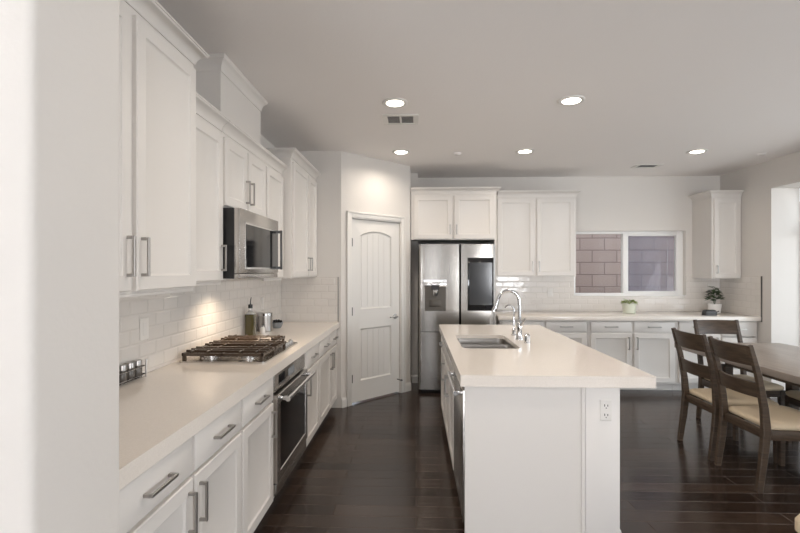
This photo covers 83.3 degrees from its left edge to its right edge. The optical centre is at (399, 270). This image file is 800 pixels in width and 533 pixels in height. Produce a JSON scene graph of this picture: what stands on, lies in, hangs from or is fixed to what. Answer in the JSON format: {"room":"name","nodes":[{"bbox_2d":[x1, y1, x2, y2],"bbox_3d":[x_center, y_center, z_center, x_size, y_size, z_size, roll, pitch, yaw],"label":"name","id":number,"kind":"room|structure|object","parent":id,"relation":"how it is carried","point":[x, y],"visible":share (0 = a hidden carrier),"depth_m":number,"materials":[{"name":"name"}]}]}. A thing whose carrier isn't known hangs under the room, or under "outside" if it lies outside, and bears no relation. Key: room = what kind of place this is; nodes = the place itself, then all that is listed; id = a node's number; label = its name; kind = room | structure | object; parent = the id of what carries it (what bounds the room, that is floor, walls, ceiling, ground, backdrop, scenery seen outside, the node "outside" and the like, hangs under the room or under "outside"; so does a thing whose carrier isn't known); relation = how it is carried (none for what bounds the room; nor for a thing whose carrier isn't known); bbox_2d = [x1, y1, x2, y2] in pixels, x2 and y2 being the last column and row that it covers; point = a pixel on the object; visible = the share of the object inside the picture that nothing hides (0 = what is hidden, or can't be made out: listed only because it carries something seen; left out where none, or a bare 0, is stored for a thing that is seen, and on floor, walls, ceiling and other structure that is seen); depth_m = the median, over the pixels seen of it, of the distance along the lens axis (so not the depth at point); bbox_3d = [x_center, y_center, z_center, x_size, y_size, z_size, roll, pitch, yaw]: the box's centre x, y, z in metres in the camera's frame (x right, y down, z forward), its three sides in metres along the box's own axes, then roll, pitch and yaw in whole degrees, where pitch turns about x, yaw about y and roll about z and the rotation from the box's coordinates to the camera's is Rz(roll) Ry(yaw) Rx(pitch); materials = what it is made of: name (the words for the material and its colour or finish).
{"room":"kitchen","nodes":[
{"label":"kitchen","id":0,"kind":"room"},
{"bbox_2d":[0,0,118,532],"bbox_3d":[-2.652,0.096,1.123,3.820,2.748,0.287,0,0,2],"label":"wall","id":1,"kind":"structure","parent":0,"point":[59,59],"depth_m":0.98,"materials":[{"name":"white paint"}]},
{"bbox_2d":[245,314,255,334],"bbox_3d":[-1.252,0.458,3.767,0.074,0.185,0.074,0,0,2],"label":"oil","id":2,"kind":"object","parent":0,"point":[250,319],"depth_m":3.73,"materials":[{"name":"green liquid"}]},
{"bbox_2d":[261,135,275,147],"bbox_3d":[-1.423,0.096,3.034,0.150,2.748,3.618,0,0,2],"label":"wall","id":3,"kind":"structure","parent":0,"point":[265,143],"depth_m":4.35,"materials":[{"name":"white paint"}]},
{"bbox_2d":[140,317,148,340],"bbox_3d":[-1.357,0.310,2.390,0.008,0.115,0.075,0,0,2],"label":"wall outlet","id":4,"kind":"object","parent":3,"relation":"attached to","point":[144,322],"visible":1,"depth_m":2.38,"materials":[{"name":"white plastic"}]},
{"bbox_2d":[119,0,209,297],"bbox_3d":[-1.181,-0.486,1.739,0.420,1.176,1.038,0,0,2],"label":"upper cabinet","id":5,"kind":"object","parent":3,"relation":"attached to","point":[158,58],"visible":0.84,"depth_m":1.86,"materials":[{"name":"white wood"}]},
{"bbox_2d":[119,279,280,372],"bbox_3d":[-1.344,0.302,3.031,0.009,0.495,3.617,0,0,2],"label":"backsplash","id":6,"kind":"structure","parent":3,"relation":"attached to","point":[181,322],"depth_m":2.85,"materials":[{"name":"tile"}]},
{"bbox_2d":[196,92,229,285],"bbox_3d":[-1.188,-0.405,2.435,0.354,0.974,0.452,0,0,2],"label":"upper cabinet","id":7,"kind":"object","parent":3,"relation":"attached to","point":[210,121],"visible":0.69,"depth_m":2.47,"materials":[{"name":"white wood"}]},
{"bbox_2d":[194,53,267,143],"bbox_3d":[-1.181,-1.085,3.034,0.328,0.381,0.773,0,0,2],"label":"chase","id":8,"kind":"object","parent":3,"relation":"attached to","point":[219,81],"visible":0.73,"depth_m":2.81,"materials":[{"name":"white paint"}]},
{"bbox_2d":[221,120,270,216],"bbox_3d":[-1.167,-0.635,3.039,0.354,0.514,0.750,0,0,2],"label":"upper cabinet","id":9,"kind":"object","parent":3,"relation":"attached to","point":[244,168],"visible":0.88,"depth_m":2.96,"materials":[{"name":"white wood"}]},
{"bbox_2d":[223,208,281,278],"bbox_3d":[-1.115,-0.160,3.038,0.458,0.424,0.744,0,0,2],"label":"microwave","id":10,"kind":"object","parent":9,"relation":"attached to","point":[250,238],"visible":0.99,"depth_m":2.81,"materials":[{"name":"silver metal"}]},
{"bbox_2d":[248,153,287,280],"bbox_3d":[-1.145,-0.405,3.639,0.354,0.974,0.442,0,0,2],"label":"upper cabinet","id":11,"kind":"object","parent":3,"relation":"attached to","point":[275,167],"visible":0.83,"depth_m":3.65,"materials":[{"name":"white wood"}]},
{"bbox_2d":[266,148,320,277],"bbox_3d":[-1.083,-0.484,4.313,0.434,1.105,1.010,0,0,2],"label":"upper cabinet","id":12,"kind":"object","parent":3,"relation":"attached to","point":[300,176],"visible":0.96,"depth_m":4.07,"materials":[{"name":"white wood"}]},
{"bbox_2d":[299,151,340,407],"bbox_3d":[-1.029,0.096,4.890,0.805,2.748,0.120,0,0,2],"label":"wall","id":13,"kind":"structure","parent":0,"point":[328,163],"depth_m":4.82,"materials":[{"name":"white paint"}]},
{"bbox_2d":[281,277,337,321],"bbox_3d":[-0.970,0.310,4.823,0.611,0.480,0.009,0,0,2],"label":"backsplash","id":14,"kind":"structure","parent":13,"relation":"attached to","point":[308,299],"depth_m":4.82,"materials":[{"name":"tile"}]},
{"bbox_2d":[341,151,409,397],"bbox_3d":[-0.289,0.096,5.207,1.032,2.748,0.110,0,0,-43],"label":"wall","id":15,"kind":"structure","parent":0,"point":[368,185],"depth_m":5.08,"materials":[{"name":"white paint"}]},
{"bbox_2d":[341,397,346,407],"bbox_3d":[-0.600,1.417,4.833,0.064,0.105,0.014,0,0,-43],"label":"baseboard","id":16,"kind":"structure","parent":15,"relation":"attached to","point":[343,400],"depth_m":4.83,"materials":[{"name":"white paint"}]},
{"bbox_2d":[347,211,405,406],"bbox_3d":[-0.293,0.412,5.188,0.864,2.115,0.132,0,0,-43],"label":"trim","id":17,"kind":"structure","parent":15,"relation":"attached to","point":[351,215],"depth_m":5.30,"materials":[{"name":"white paint"}]},
{"bbox_2d":[352,219,402,402],"bbox_3d":[-0.261,0.444,5.144,0.724,2.017,0.121,0,0,-43],"label":"door","id":18,"kind":"structure","parent":15,"relation":"in","point":[375,244],"depth_m":5.16,"materials":[{"name":"white paint"}]},
{"bbox_2d":[410,170,417,377],"bbox_3d":[0.126,0.096,5.867,0.215,2.748,0.705,0,0,2],"label":"wall","id":19,"kind":"structure","parent":0,"point":[413,176],"depth_m":5.90,"materials":[{"name":"white paint"}]},
{"bbox_2d":[406,375,417,391],"bbox_3d":[0.145,1.417,5.669,0.096,0.105,0.478,0,0,11],"label":"baseboard","id":20,"kind":"structure","parent":19,"relation":"attached to","point":[414,378],"depth_m":5.69,"materials":[{"name":"white paint"}]},
{"bbox_2d":[157,0,799,177],"bbox_3d":[-0.035,-1.338,1.117,9.050,0.120,10.630,0,0,2],"label":"ceiling","id":21,"kind":"structure","parent":0,"point":[659,81],"depth_m":2.95,"materials":[{"name":"white paint"}]},
{"bbox_2d":[382,98,407,107],"bbox_3d":[-0.038,-1.273,3.424,0.196,0.010,0.196,0,0,2],"label":"recessed light","id":22,"kind":"object","parent":21,"relation":"in","point":[389,102],"visible":1,"depth_m":3.40,"materials":[{"name":"white paint"}]},
{"bbox_2d":[382,114,417,124],"bbox_3d":[0.005,-1.274,3.802,0.300,0.008,0.250,0,0,2],"label":"ceiling vent","id":23,"kind":"object","parent":21,"relation":"in","point":[388,119],"visible":1,"depth_m":3.80,"materials":[{"name":"white metal"}]},
{"bbox_2d":[392,149,409,154],"bbox_3d":[0.012,-1.273,4.843,0.196,0.010,0.196,0,0,2],"label":"recessed light","id":24,"kind":"object","parent":21,"relation":"in","point":[398,151],"visible":1,"depth_m":4.83,"materials":[{"name":"white"}]},
{"bbox_2d":[516,149,533,153],"bbox_3d":[1.337,-1.273,4.816,0.196,0.010,0.196,0,0,2],"label":"recessed light","id":25,"kind":"object","parent":21,"relation":"in","point":[520,151],"visible":1,"depth_m":4.80,"materials":[{"name":"white"}]},
{"bbox_2d":[558,95,584,105],"bbox_3d":[1.286,-1.273,3.376,0.196,0.010,0.196,0,0,2],"label":"recessed light","id":26,"kind":"object","parent":21,"relation":"in","point":[571,100],"visible":1,"depth_m":3.36,"materials":[{"name":"white"}]},
{"bbox_2d":[632,164,663,167],"bbox_3d":[3.017,-1.274,5.496,0.300,0.008,0.200,0,0,2],"label":"ceiling vent","id":27,"kind":"object","parent":21,"relation":"in","point":[638,165],"visible":1,"depth_m":5.47,"materials":[{"name":"white metal"}]},
{"bbox_2d":[686,149,707,153],"bbox_3d":[3.183,-1.273,4.820,0.196,0.010,0.196,0,0,2],"label":"recessed light","id":28,"kind":"object","parent":21,"relation":"in","point":[696,151],"visible":1,"depth_m":4.80,"materials":[{"name":"white"}]},
{"bbox_2d":[254,377,799,532],"bbox_3d":[-0.035,1.520,1.117,9.050,0.100,10.630,0,0,2],"label":"floor","id":29,"kind":"structure","parent":0,"point":[380,464],"depth_m":3.20,"materials":[{"name":"brown wood"}]},
{"bbox_2d":[119,401,240,532],"bbox_3d":[-1.067,1.040,1.696,0.648,0.857,0.961,0,0,2],"label":"base cabinet","id":30,"kind":"object","parent":29,"relation":"on","point":[196,487],"visible":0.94,"depth_m":1.71,"materials":[{"name":"white wood"}]},
{"bbox_2d":[119,322,338,490],"bbox_3d":[-1.030,0.580,3.019,0.633,0.058,3.612,0,0,2],"label":"countertop","id":31,"kind":"structure","parent":30,"relation":"on","point":[160,411],"depth_m":1.97,"materials":[{"name":"stone"}]},
{"bbox_2d":[119,359,146,385],"bbox_3d":[-1.345,0.504,2.209,0.059,0.092,0.247,0,0,2],"label":"spice rack","id":32,"kind":"object","parent":31,"relation":"on","point":[129,372],"visible":0.57,"depth_m":2.22,"materials":[{"name":"silver metal"}]},
{"bbox_2d":[119,364,126,382],"bbox_3d":[-1.346,0.500,2.179,0.045,0.084,0.045,0,0,2],"label":"jar","id":33,"kind":"object","parent":32,"relation":"on","point":[122,367],"depth_m":2.16,"materials":[{"name":"clear glass"}]},
{"bbox_2d":[125,362,134,379],"bbox_3d":[-1.344,0.500,2.239,0.045,0.084,0.045,0,0,2],"label":"jar","id":34,"kind":"object","parent":32,"relation":"on","point":[130,365],"depth_m":2.22,"materials":[{"name":"clear glass"}]},
{"bbox_2d":[132,359,141,376],"bbox_3d":[-1.342,0.500,2.299,0.045,0.084,0.045,0,0,2],"label":"jar","id":35,"kind":"object","parent":32,"relation":"on","point":[138,362],"depth_m":2.28,"materials":[{"name":"clear glass"}]},
{"bbox_2d":[179,334,297,363],"bbox_3d":[-1.047,0.542,3.049,0.524,0.116,0.756,0,0,2],"label":"gas cooktop","id":36,"kind":"object","parent":31,"relation":"in","point":[259,349],"visible":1,"depth_m":2.80,"materials":[{"name":"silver metal"}]},
{"bbox_2d":[245,297,255,334],"bbox_3d":[-1.252,0.388,3.767,0.074,0.326,0.074,0,0,2],"label":"oil bottle","id":37,"kind":"object","parent":31,"relation":"on","point":[250,316],"visible":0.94,"depth_m":3.73,"materials":[{"name":"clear glass"}]},
{"bbox_2d":[260,325,264,333],"bbox_3d":[-1.192,0.511,3.905,0.046,0.078,0.046,0,0,2],"label":"shaker","id":38,"kind":"object","parent":31,"relation":"on","point":[262,329],"visible":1,"depth_m":3.89,"materials":[{"name":"white ceramic"}]},
{"bbox_2d":[258,312,272,331],"bbox_3d":[-1.227,0.466,4.096,0.131,0.169,0.130,0,0,2],"label":"canister","id":39,"kind":"object","parent":31,"relation":"on","point":[264,318],"visible":0.93,"depth_m":4.04,"materials":[{"name":"silver metal"}]},
{"bbox_2d":[272,319,282,327],"bbox_3d":[-1.182,0.510,4.325,0.116,0.080,0.115,0,0,2],"label":"bowl","id":40,"kind":"object","parent":31,"relation":"on","point":[276,323],"visible":0.97,"depth_m":4.29,"materials":[{"name":"grey"}]},
{"bbox_2d":[238,377,276,532],"bbox_3d":[-1.042,1.040,2.421,0.648,0.857,0.482,0,0,2],"label":"base cabinet","id":41,"kind":"object","parent":29,"relation":"on","point":[257,412],"visible":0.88,"depth_m":2.38,"materials":[{"name":"white wood"}]},
{"bbox_2d":[303,343,318,446],"bbox_3d":[-0.997,1.040,3.673,0.648,0.857,0.484,0,0,2],"label":"base cabinet","id":42,"kind":"object","parent":29,"relation":"on","point":[312,355],"visible":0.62,"depth_m":3.67,"materials":[{"name":"white wood"}]},
{"bbox_2d":[318,330,338,425],"bbox_3d":[-0.973,1.040,4.366,0.648,0.857,0.896,0,0,2],"label":"base cabinet","id":43,"kind":"object","parent":29,"relation":"on","point":[327,359],"visible":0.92,"depth_m":4.29,"materials":[{"name":"white wood"}]},
{"bbox_2d":[411,187,500,324],"bbox_3d":[0.697,0.225,5.844,1.100,2.490,0.708,0,0,2],"label":"tall cabinet","id":44,"kind":"object","parent":29,"relation":"on","point":[438,214],"visible":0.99,"depth_m":5.53,"materials":[{"name":"white wood"}]},
{"bbox_2d":[447,371,464,521],"bbox_3d":[0.615,1.042,2.706,0.628,0.853,0.592,0,0,2],"label":"dishwasher","id":45,"kind":"object","parent":29,"relation":"on","point":[458,391],"visible":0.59,"depth_m":2.58,"materials":[{"name":"silver metal"}]},
{"bbox_2d":[419,242,494,390],"bbox_3d":[0.692,0.566,5.702,0.912,1.804,0.783,0,0,2],"label":"refrigerator","id":46,"kind":"object","parent":29,"relation":"on","point":[457,281],"visible":0.66,"depth_m":5.38,"materials":[{"name":"grey metal"}]},
{"bbox_2d":[424,280,446,286],"bbox_3d":[0.421,0.152,5.376,0.290,0.085,0.012,0,0,2],"label":"control panel","id":47,"kind":"object","parent":46,"relation":"attached to","point":[427,283],"depth_m":5.37,"materials":[{"name":"silver metal"}]},
{"bbox_2d":[439,337,620,532],"bbox_3d":[0.776,1.040,3.466,0.866,0.859,2.194,0,0,2],"label":"kitchen island","id":48,"kind":"object","parent":29,"relation":"on","point":[538,459],"visible":0.83,"depth_m":2.38,"materials":[{"name":"white paint"}]},
{"bbox_2d":[439,324,655,387],"bbox_3d":[0.862,0.580,3.462,1.009,0.060,2.229,0,0,2],"label":"island countertop","id":49,"kind":"structure","parent":48,"relation":"on","point":[550,359],"depth_m":2.69,"materials":[{"name":"stone"}]},
{"bbox_2d":[457,338,515,348],"bbox_3d":[0.661,0.684,3.510,0.442,0.204,0.702,0,0,2],"label":"sink","id":50,"kind":"object","parent":49,"relation":"in","point":[486,343],"visible":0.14,"depth_m":3.82,"materials":[{"name":"silver metal"}]},
{"bbox_2d":[491,289,525,339],"bbox_3d":[0.856,0.349,3.562,0.256,0.402,0.110,0,0,2],"label":"kitchen faucet","id":51,"kind":"object","parent":49,"relation":"on","point":[519,324],"visible":1,"depth_m":3.57,"materials":[{"name":"silver metal"}]},
{"bbox_2d":[504,305,515,335],"bbox_3d":[0.946,0.420,3.829,0.101,0.262,0.068,0,0,34],"label":"tap","id":52,"kind":"object","parent":49,"relation":"on","point":[513,328],"visible":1,"depth_m":3.82,"materials":[{"name":"silver metal"}]},
{"bbox_2d":[524,334,529,342],"bbox_3d":[0.967,0.516,3.423,0.048,0.068,0.048,0,0,2],"label":"air gap","id":53,"kind":"object","parent":49,"relation":"on","point":[526,336],"visible":1,"depth_m":3.41,"materials":[{"name":"silver metal"}]},
{"bbox_2d":[600,400,611,420],"bbox_3d":[1.081,0.733,2.361,0.062,0.110,0.005,0,0,2],"label":"outlet","id":54,"kind":"object","parent":48,"relation":"attached to","point":[605,405],"depth_m":2.36,"materials":[{"name":"white plastic"}]},
{"bbox_2d":[496,319,587,345],"bbox_3d":[1.761,1.035,5.798,1.066,0.866,0.718,0,0,2],"label":"base cabinet","id":55,"kind":"object","parent":29,"relation":"on","point":[576,330],"visible":0.26,"depth_m":5.46,"materials":[{"name":"white wood"}]},
{"bbox_2d":[496,311,760,320],"bbox_3d":[2.753,0.576,5.753,3.104,0.050,0.725,0,0,2],"label":"countertop","id":56,"kind":"structure","parent":55,"relation":"on","point":[500,315],"depth_m":5.44,"materials":[{"name":"stone"}]},
{"bbox_2d":[620,299,637,313],"bbox_3d":[2.946,0.459,5.802,0.207,0.184,0.214,0,0,-22],"label":"potted succulent","id":57,"kind":"object","parent":56,"relation":"on","point":[628,307],"visible":1,"depth_m":5.75,"materials":[{"name":"white ceramic"}]},
{"bbox_2d":[622,303,635,313],"bbox_3d":[2.953,0.485,5.799,0.164,0.130,0.164,0,0,2],"label":"pot","id":58,"kind":"object","parent":57,"relation":"attached to","point":[629,308],"depth_m":5.74,"materials":[{"name":"ceramic"}]},
{"bbox_2d":[702,310,718,315],"bbox_3d":[3.825,0.516,5.529,0.212,0.068,0.080,0,0,-5],"label":"case","id":59,"kind":"object","parent":56,"relation":"on","point":[704,312],"visible":0.99,"depth_m":5.49,"materials":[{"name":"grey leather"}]},
{"bbox_2d":[705,286,725,312],"bbox_3d":[4.078,0.378,5.830,0.247,0.346,0.238,0,0,2],"label":"potted plant","id":60,"kind":"object","parent":56,"relation":"on","point":[711,306],"visible":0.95,"depth_m":5.79,"materials":[{"name":"green plant"}]},
{"bbox_2d":[588,320,675,389],"bbox_3d":[2.820,1.035,5.760,1.044,0.866,0.718,0,0,2],"label":"base cabinet","id":61,"kind":"object","parent":29,"relation":"on","point":[647,346],"visible":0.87,"depth_m":5.44,"materials":[{"name":"white wood"}]},
{"bbox_2d":[672,321,756,389],"bbox_3d":[3.822,1.035,5.725,0.954,0.866,0.718,0,0,2],"label":"base cabinet","id":62,"kind":"object","parent":29,"relation":"on","point":[748,329],"visible":0.2,"depth_m":5.41,"materials":[{"name":"white wood"}]},
{"bbox_2d":[671,328,778,462],"bbox_3d":[2.634,0.984,3.684,0.633,0.978,0.489,0,0,2],"label":"dining chair","id":63,"kind":"object","parent":29,"relation":"on","point":[695,396],"visible":0.72,"depth_m":3.61,"materials":[{"name":"brown wood"}]},
{"bbox_2d":[689,388,778,406],"bbox_3d":[2.715,1.031,3.681,0.472,0.058,0.468,0,0,2],"label":"seat cushion","id":64,"kind":"object","parent":63,"relation":"on","point":[734,398],"depth_m":3.60,"materials":[{"name":"beige fabric"}]},
{"bbox_2d":[674,342,799,436],"bbox_3d":[3.173,1.089,3.337,1.015,0.762,2.175,0,0,2],"label":"dining table","id":65,"kind":"object","parent":29,"relation":"on","point":[780,362],"visible":0.48,"depth_m":3.66,"materials":[{"name":"brown wood"}]},
{"bbox_2d":[693,320,785,435],"bbox_3d":[3.174,0.984,4.265,0.489,0.978,0.633,0,0,2],"label":"dining chair","id":66,"kind":"object","parent":29,"relation":"on","point":[700,326],"visible":0.44,"depth_m":4.48,"materials":[{"name":"brown wood"}]},
{"bbox_2d":[704,374,783,390],"bbox_3d":[3.171,1.031,4.185,0.468,0.058,0.472,0,0,2],"label":"seat cushion","id":67,"kind":"object","parent":66,"relation":"on","point":[769,386],"depth_m":4.02,"materials":[{"name":"beige fabric"}]},
{"bbox_2d":[707,336,799,492],"bbox_3d":[2.606,0.984,3.184,0.633,0.978,0.489,0,0,2],"label":"dining chair","id":68,"kind":"object","parent":29,"relation":"on","point":[779,423],"visible":1,"depth_m":3.10,"materials":[{"name":"brown wood"}]},
{"bbox_2d":[728,405,799,430],"bbox_3d":[2.687,1.031,3.182,0.472,0.058,0.468,0,0,2],"label":"seat cushion","id":69,"kind":"object","parent":68,"relation":"on","point":[786,418],"depth_m":3.13,"materials":[{"name":"beige fabric"}]},
{"bbox_2d":[785,390,799,443],"bbox_3d":[3.561,0.984,3.596,0.633,0.978,0.489,0,0,2],"label":"dining chair","id":70,"kind":"object","parent":29,"relation":"on","point":[792,397],"visible":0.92,"depth_m":3.77,"materials":[{"name":"brown wood"}]},
{"bbox_2d":[785,390,799,399],"bbox_3d":[3.480,1.031,3.599,0.472,0.058,0.468,0,0,2],"label":"seat cushion","id":71,"kind":"object","parent":70,"relation":"on","point":[791,394],"depth_m":3.75,"materials":[{"name":"beige fabric"}]},
{"bbox_2d":[795,514,799,532],"bbox_3d":[1.897,1.230,1.709,0.480,0.480,0.440,0,0,-12],"label":"upholstered stool","id":72,"kind":"object","parent":29,"relation":"on","point":[797,519],"visible":1,"depth_m":1.84,"materials":[{"name":"beige fabric"}]},
{"bbox_3d":[-0.973,1.039,3.044,0.450,0.857,0.762,0,0,2],"label":"cabinet","id":73,"kind":"object","parent":29,"relation":"on","visible":0},
{"bbox_2d":[272,353,315,495],"bbox_3d":[-0.909,0.980,3.042,0.530,0.724,0.732,0,0,2],"label":"oven","id":74,"kind":"object","parent":73,"relation":"in","point":[289,400],"visible":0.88,"depth_m":2.92,"materials":[{"name":"silver metal"}]},
{"bbox_2d":[418,176,719,376],"bbox_3d":[2.373,0.096,6.240,4.700,2.748,0.200,0,0,2],"label":"wall","id":75,"kind":"structure","parent":0,"point":[621,203],"depth_m":6.12,"materials":[{"name":"white paint"}]},
{"bbox_2d":[496,190,581,276],"bbox_3d":[1.766,-0.471,5.934,1.082,1.098,0.453,0,0,2],"label":"upper cabinet","id":76,"kind":"object","parent":75,"relation":"attached to","point":[536,229],"visible":0.99,"depth_m":5.75,"materials":[{"name":"white wood"}]},
{"bbox_2d":[496,276,719,310],"bbox_3d":[2.764,0.312,6.121,3.110,0.475,0.009,0,0,2],"label":"backsplash","id":77,"kind":"structure","parent":75,"relation":"attached to","point":[532,291],"depth_m":6.13,"materials":[{"name":"tile"}]},
{"bbox_2d":[574,231,685,295],"bbox_3d":[3.119,-0.096,6.174,1.495,0.884,0.162,0,0,2],"label":"window","id":78,"kind":"structure","parent":75,"relation":"in","point":[678,235],"depth_m":6.17,"materials":[{"name":"white plastic"}]},
{"bbox_2d":[575,234,673,292],"bbox_3d":[4.272,0.270,7.573,10.000,2.800,0.200,0,0,2],"label":"wall","id":79,"kind":"structure","parent":0,"point":[598,256],"depth_m":7.49,"materials":[{"name":"brick"}]},
{"bbox_2d":[720,151,799,397],"bbox_3d":[4.293,0.096,0.858,0.320,2.748,10.420,0,0,2],"label":"wall","id":80,"kind":"structure","parent":0,"point":[770,198],"depth_m":5.20,"materials":[{"name":"white paint"}]},
{"bbox_2d":[688,190,743,278],"bbox_3d":[4.097,-0.452,5.851,0.419,1.107,0.453,0,0,2],"label":"upper cabinet","id":81,"kind":"object","parent":80,"relation":"attached to","point":[716,214],"visible":1,"depth_m":5.67,"materials":[{"name":"white wood"}]},
{"bbox_2d":[720,276,760,316],"bbox_3d":[4.301,0.310,5.701,0.009,0.480,0.721,0,0,2],"label":"backsplash","id":82,"kind":"structure","parent":80,"relation":"attached to","point":[743,295],"depth_m":5.64,"materials":[{"name":"tile"}]},
{"bbox_2d":[761,276,761,321],"bbox_3d":[4.287,0.339,5.336,0.011,0.542,0.010,0,0,2],"label":"trim","id":83,"kind":"structure","parent":80,"relation":"attached to","point":[761,276],"depth_m":5.33,"materials":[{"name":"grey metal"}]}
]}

